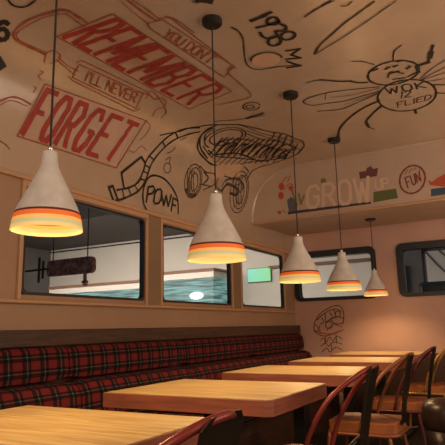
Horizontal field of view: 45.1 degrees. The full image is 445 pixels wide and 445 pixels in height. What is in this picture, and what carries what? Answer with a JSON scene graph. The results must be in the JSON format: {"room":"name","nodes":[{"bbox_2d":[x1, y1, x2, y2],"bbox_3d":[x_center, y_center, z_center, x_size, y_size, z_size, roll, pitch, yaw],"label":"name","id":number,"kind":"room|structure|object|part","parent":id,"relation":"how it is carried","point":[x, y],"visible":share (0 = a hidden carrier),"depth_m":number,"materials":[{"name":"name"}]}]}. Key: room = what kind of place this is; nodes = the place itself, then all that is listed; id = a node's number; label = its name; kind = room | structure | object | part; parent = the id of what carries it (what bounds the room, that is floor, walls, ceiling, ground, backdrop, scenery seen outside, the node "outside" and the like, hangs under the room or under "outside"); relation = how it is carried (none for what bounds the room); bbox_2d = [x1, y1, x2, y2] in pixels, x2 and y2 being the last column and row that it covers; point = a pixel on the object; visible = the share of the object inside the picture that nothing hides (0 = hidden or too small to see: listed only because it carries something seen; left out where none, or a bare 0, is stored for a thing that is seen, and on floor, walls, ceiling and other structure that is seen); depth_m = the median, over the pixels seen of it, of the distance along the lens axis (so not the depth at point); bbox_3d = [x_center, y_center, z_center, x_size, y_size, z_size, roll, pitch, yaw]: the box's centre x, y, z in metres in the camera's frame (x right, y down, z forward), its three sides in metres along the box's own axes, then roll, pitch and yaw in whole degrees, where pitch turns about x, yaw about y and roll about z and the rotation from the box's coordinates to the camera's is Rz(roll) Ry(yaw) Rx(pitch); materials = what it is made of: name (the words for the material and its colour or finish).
{"room":"cafe","nodes":[
{"label":"cafe","id":0,"kind":"room"},
{"bbox_2d":[24,247,50,292],"bbox_3d":[-6.052,1.238,9.021,0.200,3.420,8.000,-7,-13,28],"label":"wall","id":1,"kind":"structure","parent":0,"point":[32,255],"depth_m":12.17,"materials":[{"name":"grey paint"}]},
{"bbox_2d":[26,205,185,250],"bbox_3d":[-1.863,-0.090,9.569,7.300,0.190,3.400,-7,-13,28],"label":"ceiling","id":2,"kind":"structure","parent":0,"point":[104,228],"depth_m":10.67,"materials":[{"name":"grey"}]},
{"bbox_2d":[0,173,295,329],"bbox_3d":[-1.161,0.653,2.807,0.035,1.900,8.300,-7,-13,28],"label":"wall","id":3,"kind":"structure","parent":0,"point":[13,316],"depth_m":3.36,"materials":[{"name":"beige wood"}]},
{"bbox_2d":[16,179,148,304],"bbox_3d":[-0.837,0.177,3.462,0.018,0.672,1.164,-7,-13,28],"label":"trim","id":4,"kind":"structure","parent":3,"relation":"attached to","point":[25,183],"depth_m":3.51,"materials":[{"name":"paint"}]},
{"bbox_2d":[21,189,144,300],"bbox_3d":[-0.855,0.186,3.471,0.036,0.602,1.100,-7,-13,28],"label":"window","id":5,"kind":"structure","parent":3,"relation":"in","point":[141,221],"depth_m":3.70,"materials":[{"name":"black rubber"}]},
{"bbox_2d":[0,167,289,253],"bbox_3d":[-1.155,-0.269,2.974,0.025,0.028,8.300,-7,-13,28],"label":"trim","id":6,"kind":"structure","parent":3,"relation":"attached to","point":[2,170],"depth_m":3.75,"materials":[{"name":"paint"}]},
{"bbox_2d":[0,298,296,312],"bbox_3d":[-1.137,0.414,2.838,0.030,0.022,8.300,-7,-13,28],"label":"trim","id":7,"kind":"structure","parent":3,"relation":"attached to","point":[2,300],"depth_m":3.60,"materials":[{"name":"paint"}]},
{"bbox_2d":[148,215,160,304],"bbox_3d":[-0.516,0.283,4.034,0.012,0.672,0.159,-7,-13,28],"label":"trim","id":8,"kind":"structure","parent":3,"relation":"attached to","point":[154,224],"depth_m":4.03,"materials":[{"name":"paint"}]},
{"bbox_2d":[163,225,230,305],"bbox_3d":[-0.207,0.397,4.613,0.036,0.602,1.106,-7,-13,28],"label":"window","id":9,"kind":"structure","parent":3,"relation":"in","point":[228,267],"depth_m":4.55,"materials":[{"name":"black metal"}]},
{"bbox_2d":[161,218,233,308],"bbox_3d":[-0.189,0.388,4.605,0.018,0.672,1.170,-7,-13,28],"label":"trim","id":10,"kind":"structure","parent":3,"relation":"attached to","point":[164,221],"depth_m":4.30,"materials":[{"name":"paint"}]},
{"bbox_2d":[233,262,241,308],"bbox_3d":[0.134,0.494,5.181,0.012,0.672,0.164,-7,-13,28],"label":"trim","id":11,"kind":"structure","parent":3,"relation":"attached to","point":[236,266],"depth_m":5.16,"materials":[{"name":"paint"}]},
{"bbox_2d":[242,246,283,307],"bbox_3d":[0.430,0.605,5.739,0.036,0.602,1.050,-7,-13,28],"label":"window","id":12,"kind":"structure","parent":3,"relation":"in","point":[245,247],"depth_m":6.08,"materials":[{"name":"black rubber"}]},
{"bbox_2d":[240,241,286,310],"bbox_3d":[0.448,0.596,5.730,0.018,0.672,1.114,-7,-13,28],"label":"trim","id":13,"kind":"structure","parent":3,"relation":"attached to","point":[243,242],"depth_m":5.73,"materials":[{"name":"paint"}]},
{"bbox_2d":[0,0,444,251],"bbox_3d":[0.855,-0.929,1.957,4.750,0.819,8.300,-7,-13,28],"label":"ceiling","id":14,"kind":"structure","parent":0,"point":[133,102],"depth_m":3.45,"materials":[{"name":"beige paint"}]},
{"bbox_2d":[9,0,82,236],"bbox_3d":[-0.569,-0.618,1.820,0.221,1.315,0.221,-7,-13,28],"label":"pendant lamp","id":15,"kind":"object","parent":14,"relation":"hanging from","point":[47,208],"visible":1,"depth_m":1.66,"materials":[{"name":"beige"}]},
{"bbox_3d":[-0.558,-0.129,1.724,0.199,0.203,0.199,-7,-13,28],"label":"lamp shade","id":16,"kind":"part","parent":15,"relation":"part of","materials":[{"name":"concrete"}]},
{"bbox_3d":[-0.572,-0.751,1.847,0.007,1.025,0.008,-7,-13,28],"label":"cord","id":17,"kind":"part","parent":15,"relation":"part of","materials":[{"name":"black plastic"}]},
{"bbox_3d":[-0.862,-0.614,3.461,0.153,0.394,0.981,-7,-13,28],"label":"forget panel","id":18,"kind":"part","parent":14,"relation":"part of","materials":[{"name":"paint"}]},
{"bbox_3d":[-0.408,-0.967,3.381,0.397,0.032,1.267,-8,-13,31],"label":"remember panel","id":19,"kind":"part","parent":14,"relation":"part of","materials":[{"name":"paint"}]},
{"bbox_2d":[187,14,246,263],"bbox_3d":[-0.042,-0.452,2.760,0.294,1.300,0.294,-7,-13,28],"label":"pendant lamp","id":20,"kind":"object","parent":14,"relation":"hanging from","point":[216,240],"visible":1,"depth_m":2.60,"materials":[{"name":"beige"}]},
{"bbox_3d":[-0.046,-0.623,2.794,0.007,0.933,0.008,-7,-13,28],"label":"cord","id":21,"kind":"part","parent":20,"relation":"part of","materials":[{"name":"black plastic"}]},
{"bbox_3d":[-0.032,-0.014,2.674,0.265,0.260,0.265,-7,-13,28],"label":"lamp shade","id":22,"kind":"part","parent":20,"relation":"part of","materials":[{"name":"concrete"}]},
{"bbox_2d":[279,90,320,283],"bbox_3d":[0.500,-0.262,3.688,0.278,1.337,0.278,-7,-13,28],"label":"pendant lamp","id":23,"kind":"object","parent":14,"relation":"hanging from","point":[299,267],"visible":1,"depth_m":3.52,"materials":[{"name":"beige"}]},
{"bbox_3d":[0.496,-0.417,3.719,0.007,1.003,0.008,-7,-13,28],"label":"cord","id":24,"kind":"part","parent":23,"relation":"part of","materials":[{"name":"black plastic"}]},
{"bbox_3d":[0.511,0.213,3.594,0.250,0.235,0.250,-7,-13,28],"label":"lamp shade","id":25,"kind":"part","parent":23,"relation":"part of","materials":[{"name":"concrete"}]},
{"bbox_2d":[326,137,361,290],"bbox_3d":[1.007,-0.087,4.637,0.296,1.335,0.296,-7,-13,28],"label":"pendant lamp","id":26,"kind":"object","parent":14,"relation":"hanging from","point":[343,277],"visible":1,"depth_m":4.47,"materials":[{"name":"beige"}]},
{"bbox_3d":[1.003,-0.251,4.670,0.007,0.984,0.008,-7,-13,28],"label":"cord","id":27,"kind":"part","parent":26,"relation":"part of","materials":[{"name":"black plastic"}]},
{"bbox_3d":[1.018,0.377,4.546,0.266,0.248,0.266,-7,-13,28],"label":"lamp shade","id":28,"kind":"part","parent":26,"relation":"part of","materials":[{"name":"ceramic"}]},
{"bbox_2d":[49,234,444,306],"bbox_3d":[1.290,1.181,9.586,12.100,3.420,0.100,-7,-13,28],"label":"wall","id":29,"kind":"structure","parent":0,"point":[121,262],"depth_m":10.77,"materials":[{"name":"white paint"}]},
{"bbox_2d":[50,235,193,253],"bbox_3d":[-0.998,0.320,10.960,7.000,0.025,0.040,-7,-13,28],"label":"trim","id":30,"kind":"structure","parent":29,"relation":"attached to","point":[189,235],"depth_m":11.68,"materials":[{"name":"black wood"}]},
{"bbox_2d":[247,267,271,282],"bbox_3d":[0.679,0.969,9.884,0.480,0.260,0.050,-7,-13,28],"label":"wall screen","id":31,"kind":"object","parent":29,"relation":"attached to","point":[254,275],"visible":1,"depth_m":9.86,"materials":[{"name":"green"}]},
{"bbox_2d":[268,258,370,268],"bbox_3d":[1.733,0.708,9.335,2.020,0.050,0.050,-7,-13,28],"label":"trim","id":32,"kind":"structure","parent":29,"relation":"attached to","point":[360,259],"depth_m":9.22,"materials":[{"name":"brown wood"}]},
{"bbox_2d":[253,140,444,235],"bbox_3d":[2.626,-0.437,5.051,4.700,0.565,1.105,-7,-13,28],"label":"soffit","id":33,"kind":"structure","parent":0,"point":[415,173],"depth_m":5.24,"materials":[{"name":"beige paint"}]},
{"bbox_2d":[277,176,293,213],"bbox_3d":[0.644,-0.285,5.505,0.192,0.395,0.002,-7,-13,28],"label":"painting","id":34,"kind":"object","parent":33,"relation":"attached to","point":[285,184],"depth_m":5.51,"materials":[{"name":"red paint"}]},
{"bbox_2d":[287,197,295,211],"bbox_3d":[0.703,-0.186,5.454,0.098,0.152,0.001,-7,-13,28],"label":"painting","id":35,"kind":"object","parent":33,"relation":"attached to","point":[291,203],"depth_m":5.45},
{"bbox_2d":[291,189,304,205],"bbox_3d":[0.765,-0.260,5.430,0.149,0.185,0.001,-7,-13,28],"label":"painting","id":36,"kind":"object","parent":33,"relation":"attached to","point":[300,193],"depth_m":5.43,"materials":[{"name":"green paint"}]},
{"bbox_2d":[252,138,444,222],"bbox_3d":[2.356,-0.534,4.584,4.707,0.557,0.024,-7,-13,28],"label":"trim","id":37,"kind":"structure","parent":33,"relation":"attached to","point":[272,175],"depth_m":5.28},
{"bbox_2d":[253,198,444,224],"bbox_3d":[2.369,-0.263,4.524,4.690,0.043,0.027,-7,-13,28],"label":"trim","id":38,"kind":"structure","parent":33,"relation":"attached to","point":[439,199],"depth_m":5.12,"materials":[{"name":"paint"}]},
{"bbox_2d":[359,166,377,178],"bbox_3d":[1.393,-0.482,5.118,0.182,0.110,0.001,-7,-13,28],"label":"painting","id":39,"kind":"object","parent":33,"relation":"attached to","point":[371,172],"depth_m":5.12},
{"bbox_2d":[364,218,387,295],"bbox_3d":[1.549,0.346,5.519,0.240,0.807,0.240,-7,-13,28],"label":"pendant lamp","id":40,"kind":"object","parent":33,"relation":"hanging from","point":[375,287],"visible":0.98,"depth_m":5.41,"materials":[{"name":"beige"}]},
{"bbox_3d":[1.546,0.214,5.545,0.007,0.521,0.008,-7,-13,28],"label":"cord","id":41,"kind":"part","parent":40,"relation":"part of","materials":[{"name":"black plastic"}]},
{"bbox_3d":[1.555,0.587,5.471,0.216,0.201,0.216,-7,-13,28],"label":"lamp shade","id":42,"kind":"part","parent":40,"relation":"part of","materials":[{"name":"ceramic"}]},
{"bbox_2d":[373,189,397,201],"bbox_3d":[1.518,-0.252,5.005,0.226,0.104,0.001,-7,-13,28],"label":"painting","id":43,"kind":"object","parent":33,"relation":"attached to","point":[389,194],"depth_m":5.01},
{"bbox_2d":[428,174,444,186],"bbox_3d":[1.926,-0.369,4.795,0.163,0.127,0.001,-7,-13,28],"label":"painting","id":44,"kind":"object","parent":33,"relation":"attached to","point":[440,181],"depth_m":4.79},
{"bbox_2d":[431,187,444,195],"bbox_3d":[1.927,-0.275,4.777,0.140,0.069,0.001,-7,-13,28],"label":"painting","id":45,"kind":"object","parent":33,"relation":"attached to","point":[437,191],"depth_m":4.78},
{"bbox_2d":[311,424,424,444],"bbox_3d":[0.930,1.364,1.492,4.900,0.100,8.500,-7,-13,28],"label":"floor","id":46,"kind":"structure","parent":0,"point":[320,438],"depth_m":4.85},
{"bbox_2d":[0,405,204,444],"bbox_3d":[-0.535,0.964,1.490,0.825,0.750,0.665,-7,-13,28],"label":"dining table","id":47,"kind":"object","parent":46,"relation":"on","point":[28,424],"visible":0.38,"depth_m":1.55,"materials":[{"name":"brown wood"}]},
{"bbox_2d":[0,325,339,444],"bbox_3d":[-0.519,1.166,3.251,0.543,1.036,6.650,-7,-13,28],"label":"bench","id":48,"kind":"object","parent":46,"relation":"on","point":[63,368],"visible":0.58,"depth_m":3.52,"materials":[{"name":"red fabric"}]},
{"bbox_2d":[0,347,68,386],"bbox_3d":[-1.181,0.704,2.541,0.086,0.186,1.172,-7,-13,28],"label":"backrest cushion","id":49,"kind":"object","parent":48,"relation":"on","point":[19,366],"depth_m":2.81,"materials":[{"name":"fabric"}]},
{"bbox_2d":[0,382,80,409],"bbox_3d":[-1.129,0.931,2.470,0.193,0.282,1.172,-7,-13,28],"label":"backrest cushion","id":50,"kind":"object","parent":48,"relation":"on","point":[48,394],"depth_m":2.75,"materials":[{"name":"fabric"}]},
{"bbox_2d":[63,340,183,377],"bbox_3d":[-0.606,0.891,3.555,0.086,0.186,1.172,-7,-13,28],"label":"backrest cushion","id":51,"kind":"object","parent":48,"relation":"on","point":[99,358],"depth_m":3.42,"materials":[{"name":"fabric"}]},
{"bbox_2d":[62,367,194,413],"bbox_3d":[-0.554,1.118,3.483,0.193,0.282,1.172,-7,-13,28],"label":"backrest cushion","id":52,"kind":"object","parent":48,"relation":"on","point":[91,388],"depth_m":3.27,"materials":[{"name":"fabric"}]},
{"bbox_2d":[161,412,203,416],"bbox_3d":[-0.414,1.304,3.370,0.503,0.123,1.172,-7,-13,28],"label":"seat cushion","id":53,"kind":"object","parent":48,"relation":"on","point":[164,413],"depth_m":3.57,"materials":[{"name":"fabric"}]},
{"bbox_2d":[180,337,252,363],"bbox_3d":[-0.032,1.078,4.569,0.086,0.186,1.172,-7,-13,28],"label":"backrest cushion","id":54,"kind":"object","parent":48,"relation":"on","point":[196,350],"depth_m":4.45,"materials":[{"name":"fabric"}]},
{"bbox_2d":[180,358,261,379],"bbox_3d":[0.020,1.305,4.497,0.193,0.282,1.172,-7,-13,28],"label":"backrest cushion","id":55,"kind":"object","parent":48,"relation":"on","point":[208,369],"depth_m":4.30,"materials":[{"name":"fabric"}]},
{"bbox_2d":[243,416,259,422],"bbox_3d":[0.160,1.491,4.383,0.503,0.123,1.172,-7,-13,28],"label":"seat cushion","id":56,"kind":"object","parent":48,"relation":"on","point":[248,419],"depth_m":3.97,"materials":[{"name":"fabric"}]},
{"bbox_2d":[249,334,298,355],"bbox_3d":[0.542,1.265,5.582,0.086,0.186,1.172,-7,-13,28],"label":"backrest cushion","id":57,"kind":"object","parent":48,"relation":"on","point":[262,344],"depth_m":5.48,"materials":[{"name":"fabric"}]},
{"bbox_2d":[249,351,306,365],"bbox_3d":[0.594,1.492,5.511,0.193,0.282,1.172,-7,-13,28],"label":"backrest cushion","id":58,"kind":"object","parent":48,"relation":"on","point":[272,357],"depth_m":5.39,"materials":[{"name":"fabric"}]},
{"bbox_2d":[294,334,303,349],"bbox_3d":[0.871,1.372,6.162,0.086,0.186,0.162,-7,-13,28],"label":"backrest cushion","id":59,"kind":"object","parent":48,"relation":"on","point":[300,341],"depth_m":6.12,"materials":[{"name":"fabric"}]},
{"bbox_2d":[296,350,311,357],"bbox_3d":[0.923,1.599,6.091,0.193,0.282,0.162,-7,-13,28],"label":"backrest cushion","id":60,"kind":"object","parent":48,"relation":"on","point":[308,355],"depth_m":6.06,"materials":[{"name":"fabric"}]},
{"bbox_2d":[327,387,335,392],"bbox_3d":[0.734,1.678,5.397,0.503,0.123,1.172,-7,-13,28],"label":"seat cushion","id":61,"kind":"object","parent":48,"relation":"on","point":[332,389],"depth_m":5.59,"materials":[{"name":"fabric"}]},
{"bbox_2d":[158,409,243,444],"bbox_3d":[-0.210,0.824,1.120,0.537,0.848,0.454,-7,-13,28],"label":"metal chair","id":62,"kind":"object","parent":46,"relation":"on","point":[224,427],"visible":1,"depth_m":1.05,"materials":[{"name":"red metal"}]},
{"bbox_2d":[103,379,326,417],"bbox_3d":[-0.006,1.136,2.424,0.825,0.750,0.665,-7,-13,28],"label":"dining table","id":63,"kind":"object","parent":46,"relation":"on","point":[266,399],"visible":0.99,"depth_m":2.29,"materials":[{"name":"brown wood"}]},
{"bbox_3d":[-0.035,0.847,2.497,0.500,0.027,0.400,-7,-13,28],"label":"mounting plate","id":64,"kind":"part","parent":63,"relation":"part of","materials":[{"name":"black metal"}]},
{"bbox_2d":[222,365,379,444],"bbox_3d":[0.525,1.309,3.360,0.825,0.750,0.665,-7,-13,28],"label":"dining table","id":65,"kind":"object","parent":46,"relation":"on","point":[333,376],"visible":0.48,"depth_m":3.29,"materials":[{"name":"beige wood"}]},
{"bbox_2d":[287,364,378,444],"bbox_3d":[0.426,1.045,2.313,0.537,0.848,0.454,-7,-13,28],"label":"metal chair","id":66,"kind":"object","parent":46,"relation":"on","point":[370,373],"visible":1,"depth_m":2.25,"materials":[{"name":"red metal"}]},
{"bbox_2d":[288,357,406,444],"bbox_3d":[1.055,1.481,4.297,0.825,0.750,0.665,-7,-13,28],"label":"dining table","id":67,"kind":"object","parent":46,"relation":"on","point":[384,362],"visible":0.34,"depth_m":4.23,"materials":[{"name":"beige wood"}]},
{"bbox_2d":[327,352,413,444],"bbox_3d":[0.896,1.210,3.204,0.537,0.848,0.454,-7,-13,28],"label":"metal chair","id":68,"kind":"object","parent":46,"relation":"on","point":[383,426],"visible":0.92,"depth_m":3.12,"materials":[{"name":"brown"}]},
{"bbox_3d":[0.605,1.425,3.106,0.090,0.402,0.026,1,-11,-13],"label":"leg","id":69,"kind":"part","parent":68,"relation":"part of","materials":[{"name":"brown metal"}]},
{"bbox_3d":[0.791,1.485,3.436,0.026,0.402,0.090,3,-12,-19],"label":"leg","id":70,"kind":"part","parent":68,"relation":"part of","materials":[{"name":"brown metal"}]},
{"bbox_3d":[0.872,1.203,3.219,0.400,0.059,0.360,-7,-13,28],"label":"seat","id":71,"kind":"part","parent":68,"relation":"part of","materials":[{"name":"orange wood"}]},
{"bbox_3d":[0.875,1.238,3.210,0.427,0.021,0.388,-7,-13,28],"label":"seat frame","id":72,"kind":"part","parent":68,"relation":"part of","materials":[{"name":"brown"}]},
{"bbox_3d":[0.993,0.997,3.188,0.305,0.441,0.421,-7,-13,28],"label":"frame","id":73,"kind":"part","parent":68,"relation":"part of","materials":[{"name":"brown metal"}]},
{"bbox_3d":[1.137,1.440,3.248,0.098,0.402,0.026,0,-11,-8],"label":"leg","id":74,"kind":"part","parent":68,"relation":"part of","materials":[{"name":"brown metal"}]},
{"bbox_2d":[330,351,430,438],"bbox_3d":[1.570,1.649,5.205,0.825,0.750,0.665,-7,-13,28],"label":"dining table","id":75,"kind":"object","parent":46,"relation":"on","point":[381,384],"visible":0.38,"depth_m":5.16,"materials":[{"name":"beige wood"}]},
{"bbox_3d":[1.556,2.006,5.151,0.520,0.029,0.440,-7,-13,28],"label":"foot plate","id":76,"kind":"part","parent":75,"relation":"part of","materials":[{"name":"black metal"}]},
{"bbox_2d":[368,346,436,444],"bbox_3d":[1.353,1.359,4.011,0.537,0.848,0.454,-7,-13,28],"label":"metal chair","id":77,"kind":"object","parent":46,"relation":"on","point":[390,403],"visible":0.58,"depth_m":3.89,"materials":[{"name":"red metal"}]},
{"bbox_3d":[1.333,1.387,4.018,0.427,0.021,0.388,-7,-13,28],"label":"seat frame","id":78,"kind":"part","parent":77,"relation":"part of","materials":[{"name":"red metal"}]},
{"bbox_3d":[1.330,1.352,4.026,0.400,0.059,0.360,-7,-13,28],"label":"seat","id":79,"kind":"part","parent":77,"relation":"part of","materials":[{"name":"orange wood"}]},
{"bbox_3d":[1.450,1.146,3.996,0.305,0.441,0.421,-7,-13,28],"label":"frame","id":80,"kind":"part","parent":77,"relation":"part of","materials":[{"name":"red metal"}]},
{"bbox_3d":[1.408,1.528,3.726,0.026,0.402,0.098,4,-12,-24],"label":"leg","id":81,"kind":"part","parent":77,"relation":"part of","materials":[{"name":"red metal"}]},
{"bbox_2d":[400,349,444,439],"bbox_3d":[1.919,1.529,4.940,0.537,0.848,0.454,-7,-13,28],"label":"metal chair","id":82,"kind":"object","parent":46,"relation":"on","point":[416,388],"visible":0.52,"depth_m":4.82,"materials":[{"name":"brown"}]},
{"bbox_3d":[1.815,1.805,5.171,0.026,0.402,0.090,3,-12,-19],"label":"leg","id":83,"kind":"part","parent":82,"relation":"part of","materials":[{"name":"brown"}]},
{"bbox_3d":[1.899,1.558,4.946,0.427,0.021,0.388,-7,-13,28],"label":"seat frame","id":84,"kind":"part","parent":82,"relation":"part of","materials":[{"name":"brown"}]},
{"bbox_3d":[1.895,1.522,4.954,0.400,0.059,0.360,-7,-13,28],"label":"seat","id":85,"kind":"part","parent":82,"relation":"part of","materials":[{"name":"orange wood"}]},
{"bbox_3d":[2.016,1.316,4.924,0.305,0.441,0.421,-7,-13,28],"label":"frame","id":86,"kind":"part","parent":82,"relation":"part of","materials":[{"name":"brown"}]},
{"bbox_2d":[421,397,444,444],"bbox_3d":[1.454,1.397,3.400,0.330,0.549,0.330,-7,-13,28],"label":"round stool","id":87,"kind":"object","parent":46,"relation":"on","point":[432,409],"visible":1,"depth_m":3.35,"materials":[{"name":"black leather"}]},
{"bbox_2d":[292,218,444,409],"bbox_3d":[2.897,0.662,5.392,4.800,2.700,0.105,-7,-13,28],"label":"wall","id":88,"kind":"structure","parent":0,"point":[394,321],"depth_m":5.98,"materials":[{"name":"beige paint"}]},
{"bbox_2d":[294,246,376,301],"bbox_3d":[1.320,0.613,6.280,0.985,0.588,0.112,-7,-13,28],"label":"window","id":89,"kind":"structure","parent":88,"relation":"in","point":[366,249],"depth_m":6.22,"materials":[{"name":"black metal"}]},
{"bbox_2d":[356,353,444,424],"bbox_3d":[3.173,1.586,4.993,4.150,0.719,0.030,-7,-13,28],"label":"wainscot","id":90,"kind":"structure","parent":88,"relation":"attached to","point":[420,375],"depth_m":5.62,"materials":[{"name":"brown wood"}]},
{"bbox_2d":[396,239,444,296],"bbox_3d":[2.337,0.483,5.727,0.895,0.587,0.112,-7,-13,28],"label":"window","id":91,"kind":"structure","parent":88,"relation":"in","point":[401,248],"depth_m":5.84,"materials":[{"name":"black metal"}]},
{"bbox_2d":[403,250,425,292],"bbox_3d":[2.920,0.958,8.646,0.650,3.420,0.200,-7,-13,28],"label":"pillar","id":92,"kind":"structure","parent":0,"point":[413,260],"depth_m":8.50,"materials":[{"name":"grey"}]},
{"bbox_2d":[404,265,407,291],"bbox_3d":[2.881,0.892,8.516,0.080,0.420,0.060,-7,-13,28],"label":"wall post","id":93,"kind":"object","parent":92,"relation":"attached to","point":[404,265],"visible":0.36,"depth_m":8.48,"materials":[{"name":"grey"}]},
{"bbox_2d":[423,254,427,281],"bbox_3d":[4.963,1.350,7.590,3.830,2.150,0.100,-7,-13,28],"label":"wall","id":94,"kind":"structure","parent":0,"point":[423,254],"depth_m":8.61,"materials":[{"name":"grey"}]},
{"bbox_3d":[-3.810,-0.759,6.140,7.300,0.120,4.600,-7,-13,28],"label":"ceiling","id":95,"kind":"structure","parent":0,"visible":0},
{"bbox_2d":[25,208,95,285],"bbox_3d":[-1.786,-0.213,5.940,1.020,1.860,0.050,-7,-13,28],"label":"hanging sign","id":96,"kind":"object","parent":95,"relation":"hanging from","point":[86,265],"visible":0.94,"depth_m":5.70,"materials":[{"name":"black metal"}]},
{"bbox_3d":[0.092,3.072,9.986,16.000,0.080,5.780,-7,-13,28],"label":"floor","id":97,"kind":"structure","parent":0,"visible":0},
{"bbox_2d":[48,280,138,297],"bbox_3d":[-2.368,2.244,10.822,2.540,1.980,0.740,-7,-13,28],"label":"countertop","id":98,"kind":"structure","parent":97,"relation":"on","point":[126,289],"depth_m":10.56,"materials":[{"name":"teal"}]},
{"bbox_3d":[-2.389,1.297,11.009,2.540,0.050,0.740,-7,-13,28],"label":"rail","id":99,"kind":"part","parent":98,"relation":"part of","materials":[{"name":"brown wood"}]},
{"bbox_3d":[-2.388,1.375,10.993,2.500,0.110,0.700,-7,-13,28],"label":"panel","id":100,"kind":"part","parent":98,"relation":"part of","materials":[{"name":"white"}]},
{"bbox_3d":[-2.380,1.719,10.926,2.460,0.590,0.660,-7,-13,28],"label":"lit glass","id":101,"kind":"part","parent":98,"relation":"part of","materials":[{"name":"grey"}]},
{"bbox_2d":[164,268,226,303],"bbox_3d":[-0.460,1.935,9.769,1.140,2.090,0.790,-7,-13,28],"label":"countertop","id":102,"kind":"structure","parent":97,"relation":"on","point":[209,285],"depth_m":9.62,"materials":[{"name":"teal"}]},
{"bbox_3d":[-0.469,1.018,9.973,1.100,0.110,0.700,-7,-13,28],"label":"panel","id":103,"kind":"part","parent":102,"relation":"part of","materials":[{"name":"white"}]},
{"bbox_3d":[-0.471,0.939,9.988,1.140,0.050,0.740,-7,-13,28],"label":"rail","id":104,"kind":"part","parent":102,"relation":"part of","materials":[{"name":"brown"}]},
{"bbox_2d":[190,292,202,298],"bbox_3d":[-0.461,1.296,9.498,0.264,0.120,0.120,-7,-13,28],"label":"lamp","id":105,"kind":"object","parent":102,"relation":"attached to","point":[193,295],"depth_m":9.46,"materials":[{"name":"white"}]},
{"bbox_2d":[418,281,444,291],"bbox_3d":[3.140,1.637,7.464,0.640,1.620,0.400,-7,-13,28],"label":"machine","id":106,"kind":"object","parent":97,"relation":"on","point":[435,286],"visible":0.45,"depth_m":7.50,"materials":[{"name":"black metal"}]},
{"label":"outside","id":107,"kind":"structure","parent":0,"visible":0},
{"bbox_2d":[425,250,444,281],"bbox_3d":[3.918,0.653,7.862,1.763,0.630,0.072,-7,-13,28],"label":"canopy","id":108,"kind":"object","parent":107,"point":[435,260],"visible":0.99,"depth_m":8.21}
]}

